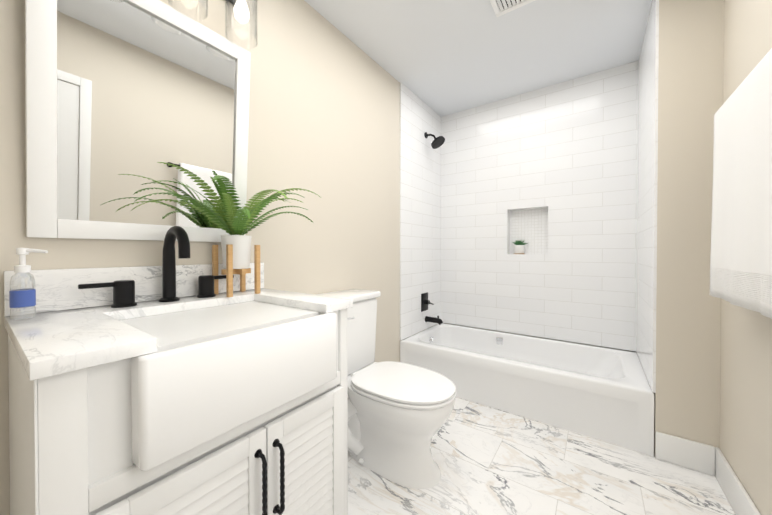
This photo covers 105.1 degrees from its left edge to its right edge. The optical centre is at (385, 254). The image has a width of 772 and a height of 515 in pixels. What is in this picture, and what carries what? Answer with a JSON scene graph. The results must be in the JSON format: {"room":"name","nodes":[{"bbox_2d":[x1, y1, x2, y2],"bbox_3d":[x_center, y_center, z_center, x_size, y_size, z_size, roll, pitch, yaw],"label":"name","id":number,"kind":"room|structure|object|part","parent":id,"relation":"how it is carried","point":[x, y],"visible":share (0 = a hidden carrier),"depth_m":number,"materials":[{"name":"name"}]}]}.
{"room":"bathroom","nodes":[
{"label":"bathroom","id":0,"kind":"room"},
{"bbox_2d":[0,0,431,514],"bbox_3d":[-0.468,-0.178,1.739,0.100,2.490,3.830,0,1,35],"label":"wall","id":1,"kind":"structure","parent":0,"point":[324,109],"depth_m":1.62,"materials":[{"name":"beige paint"}]},
{"bbox_2d":[4,262,263,315],"bbox_3d":[-0.825,0.105,1.128,0.020,0.124,0.775,0,1,35],"label":"backsplash","id":2,"kind":"structure","parent":1,"relation":"attached to","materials":[{"name":"stone"}]},
{"bbox_2d":[25,0,250,241],"bbox_3d":[-0.819,-0.476,1.085,0.024,0.850,0.640,5,3,35],"label":"mirror","id":3,"kind":"object","parent":1,"relation":"attached to","point":[123,98],"visible":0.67,"depth_m":1.00,"materials":[{"name":"white mirror"}]},
{"bbox_2d":[168,0,257,48],"bbox_3d":[-0.741,-1.055,1.078,0.205,0.345,0.570,0,1,35],"label":"sconce","id":4,"kind":"object","parent":1,"relation":"attached to","point":[241,11],"visible":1,"depth_m":1.19,"materials":[{"name":"clear"}]},
{"bbox_2d":[400,82,440,339],"bbox_3d":[0.345,-0.358,2.786,0.012,2.151,0.780,0,1,35],"label":"wall tile","id":5,"kind":"structure","parent":1,"relation":"attached to","point":[420,215],"depth_m":2.71,"materials":[{"name":"white tile"}]},
{"bbox_2d":[421,292,442,324],"bbox_3d":[0.442,0.513,2.769,0.174,0.293,0.152,0,1,35],"label":"tub faucet","id":6,"kind":"object","parent":5,"relation":"attached to","point":[425,301],"visible":1,"depth_m":2.78,"materials":[{"name":"black metal"}]},
{"bbox_2d":[424,132,444,148],"bbox_3d":[0.456,-1.077,2.761,0.191,0.168,0.138,0,1,35],"label":"shower","id":7,"kind":"object","parent":5,"relation":"attached to","point":[437,142],"visible":1,"depth_m":2.75,"materials":[{"name":"black metal"}]},
{"bbox_2d":[304,0,651,116],"bbox_3d":[0.319,-1.468,1.168,2.030,0.100,3.830,0,1,35],"label":"ceiling","id":8,"kind":"structure","parent":0,"point":[441,58],"depth_m":1.98,"materials":[{"name":"white paint"}]},
{"bbox_2d":[490,0,534,16],"bbox_3d":[0.695,-1.415,1.552,0.300,0.014,0.300,0,1,35],"label":"ceiling vent","id":9,"kind":"object","parent":8,"relation":"in","point":[501,7],"visible":0.98,"depth_m":1.67,"materials":[{"name":"white"}]},
{"bbox_2d":[445,323,636,352],"bbox_3d":[1.305,-0.188,2.768,1.600,2.490,0.100,0,1,35],"label":"wall","id":10,"kind":"structure","parent":0,"point":[545,338],"depth_m":2.62,"materials":[{"name":"white tile"}]},
{"bbox_2d":[441,61,638,351],"bbox_3d":[1.244,-0.357,2.681,1.576,2.151,0.090,0,1,35],"label":"wall tile","id":11,"kind":"structure","parent":10,"relation":"attached to","point":[549,175],"depth_m":2.53,"materials":[{"name":"white tile"}]},
{"bbox_2d":[512,240,527,253],"bbox_3d":[1.225,-0.068,2.703,0.144,0.129,0.103,0,1,35],"label":"potted plant","id":12,"kind":"object","parent":11,"relation":"in","point":[519,247],"visible":0.94,"depth_m":2.68,"materials":[{"name":"white"}]},
{"bbox_3d":[1.220,-0.047,2.710,0.092,0.077,0.092,0,1,35],"label":"pot","id":13,"kind":"part","parent":12,"relation":"part of","materials":[{"name":"white ceramic"}]},
{"bbox_2d":[348,397,735,514],"bbox_3d":[0.319,1.122,1.193,2.030,0.100,3.830,0,1,35],"label":"floor","id":14,"kind":"structure","parent":0,"point":[488,460],"depth_m":1.41,"materials":[{"name":"stone"}]},
{"bbox_2d":[4,226,352,514],"bbox_3d":[-0.576,0.488,0.955,0.631,1.173,0.775,0,1,35],"label":"bathroom vanity","id":15,"kind":"object","parent":14,"relation":"on","point":[169,386],"visible":0.98,"depth_m":0.73,"materials":[{"name":"white wood"}]},
{"bbox_2d":[4,288,352,380],"bbox_3d":[-0.590,0.184,0.962,0.596,0.030,0.775,0,1,35],"label":"countertop","id":16,"kind":"structure","parent":15,"relation":"on","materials":[{"name":"stone"}]},
{"bbox_2d":[9,248,47,319],"bbox_3d":[-0.952,0.076,0.788,0.052,0.188,0.065,0,1,35],"label":"soap bottle","id":17,"kind":"object","parent":16,"relation":"on","point":[21,299],"visible":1,"depth_m":0.78,"materials":[{"name":"plastic"}]},
{"bbox_2d":[78,226,233,307],"bbox_3d":[-0.735,0.034,1.032,0.180,0.267,0.460,0,1,35],"label":"faucet","id":18,"kind":"object","parent":16,"relation":"on","point":[123,290],"depth_m":1.04,"materials":[{"name":"black metal"}]},
{"bbox_2d":[131,162,319,296],"bbox_3d":[-0.499,-0.070,1.158,0.421,0.473,0.744,0,1,35],"label":"fern plant","id":19,"kind":"object","parent":16,"relation":"on","point":[232,221],"visible":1,"depth_m":1.17,"materials":[{"name":"green plant"}]},
{"bbox_3d":[-0.623,-0.010,1.232,0.117,0.137,0.117,0,1,35],"label":"pot","id":20,"kind":"part","parent":19,"relation":"part of","materials":[{"name":"white ceramic"}]},
{"bbox_2d":[131,312,336,470],"bbox_3d":[-0.526,0.312,0.939,0.507,0.224,0.540,0,1,35],"label":"sink","id":21,"kind":"object","parent":16,"relation":"in","point":[207,375],"depth_m":0.72,"materials":[{"name":"white ceramic"}]},
{"bbox_2d":[315,289,455,488],"bbox_3d":[-0.022,0.650,1.578,0.806,0.836,0.449,0,1,35],"label":"toilet","id":22,"kind":"object","parent":14,"relation":"on","point":[399,413],"visible":0.83,"depth_m":1.43,"materials":[{"name":"white ceramic"}]},
{"bbox_3d":[-0.254,0.456,1.741,0.235,0.451,0.449,0,1,35],"label":"tank","id":23,"kind":"part","parent":22,"relation":"part of","materials":[{"name":"white ceramic"}]},
{"bbox_3d":[0.089,0.651,1.499,0.533,0.040,0.396,0,1,35],"label":"seat","id":24,"kind":"part","parent":22,"relation":"part of","materials":[{"name":"white ceramic"}]},
{"bbox_2d":[400,323,653,455],"bbox_3d":[0.991,0.892,2.336,1.592,0.337,0.776,0,1,35],"label":"tub","id":25,"kind":"object","parent":14,"relation":"on","point":[603,394],"visible":0.92,"depth_m":1.99,"materials":[{"name":"white ceramic"}]},
{"bbox_2d":[654,0,723,454],"bbox_3d":[1.837,-0.179,1.850,0.330,2.490,0.980,0,1,35],"label":"wall","id":26,"kind":"structure","parent":0,"point":[690,104],"depth_m":1.48,"materials":[{"name":"beige paint"}]},
{"bbox_2d":[636,0,658,392],"bbox_3d":[1.640,-0.349,1.866,0.012,2.151,0.780,0,1,35],"label":"wall tile","id":27,"kind":"structure","parent":26,"relation":"attached to","point":[648,67],"depth_m":1.73,"materials":[{"name":"white tile"}]},
{"bbox_2d":[655,431,714,475],"bbox_3d":[1.501,0.999,1.489,0.212,0.140,0.015,0,1,35],"label":"baseboard return","id":28,"kind":"object","parent":26,"relation":"attached to","point":[691,454],"visible":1,"depth_m":1.48,"materials":[{"name":"white wood"}]},
{"bbox_2d":[719,0,771,514],"bbox_3d":[0.822,-0.164,0.223,0.100,2.490,2.850,0,1,35],"label":"wall","id":29,"kind":"structure","parent":0,"point":[745,443],"depth_m":1.18,"materials":[{"name":"beige paint"}]},
{"bbox_2d":[715,447,760,514],"bbox_3d":[0.809,1.010,0.316,0.015,0.140,2.729,0,1,35],"label":"baseboard","id":30,"kind":"structure","parent":29,"relation":"attached to","point":[738,496],"depth_m":1.24,"materials":[{"name":"white wood"}]},
{"bbox_2d":[709,48,771,318],"bbox_3d":[1.174,-0.207,0.905,0.115,0.753,0.834,0,1,35],"label":"towel","id":31,"kind":"object","parent":29,"relation":"attached to","point":[741,254],"visible":1,"depth_m":0.94,"materials":[{"name":"white fabric"}]}
]}

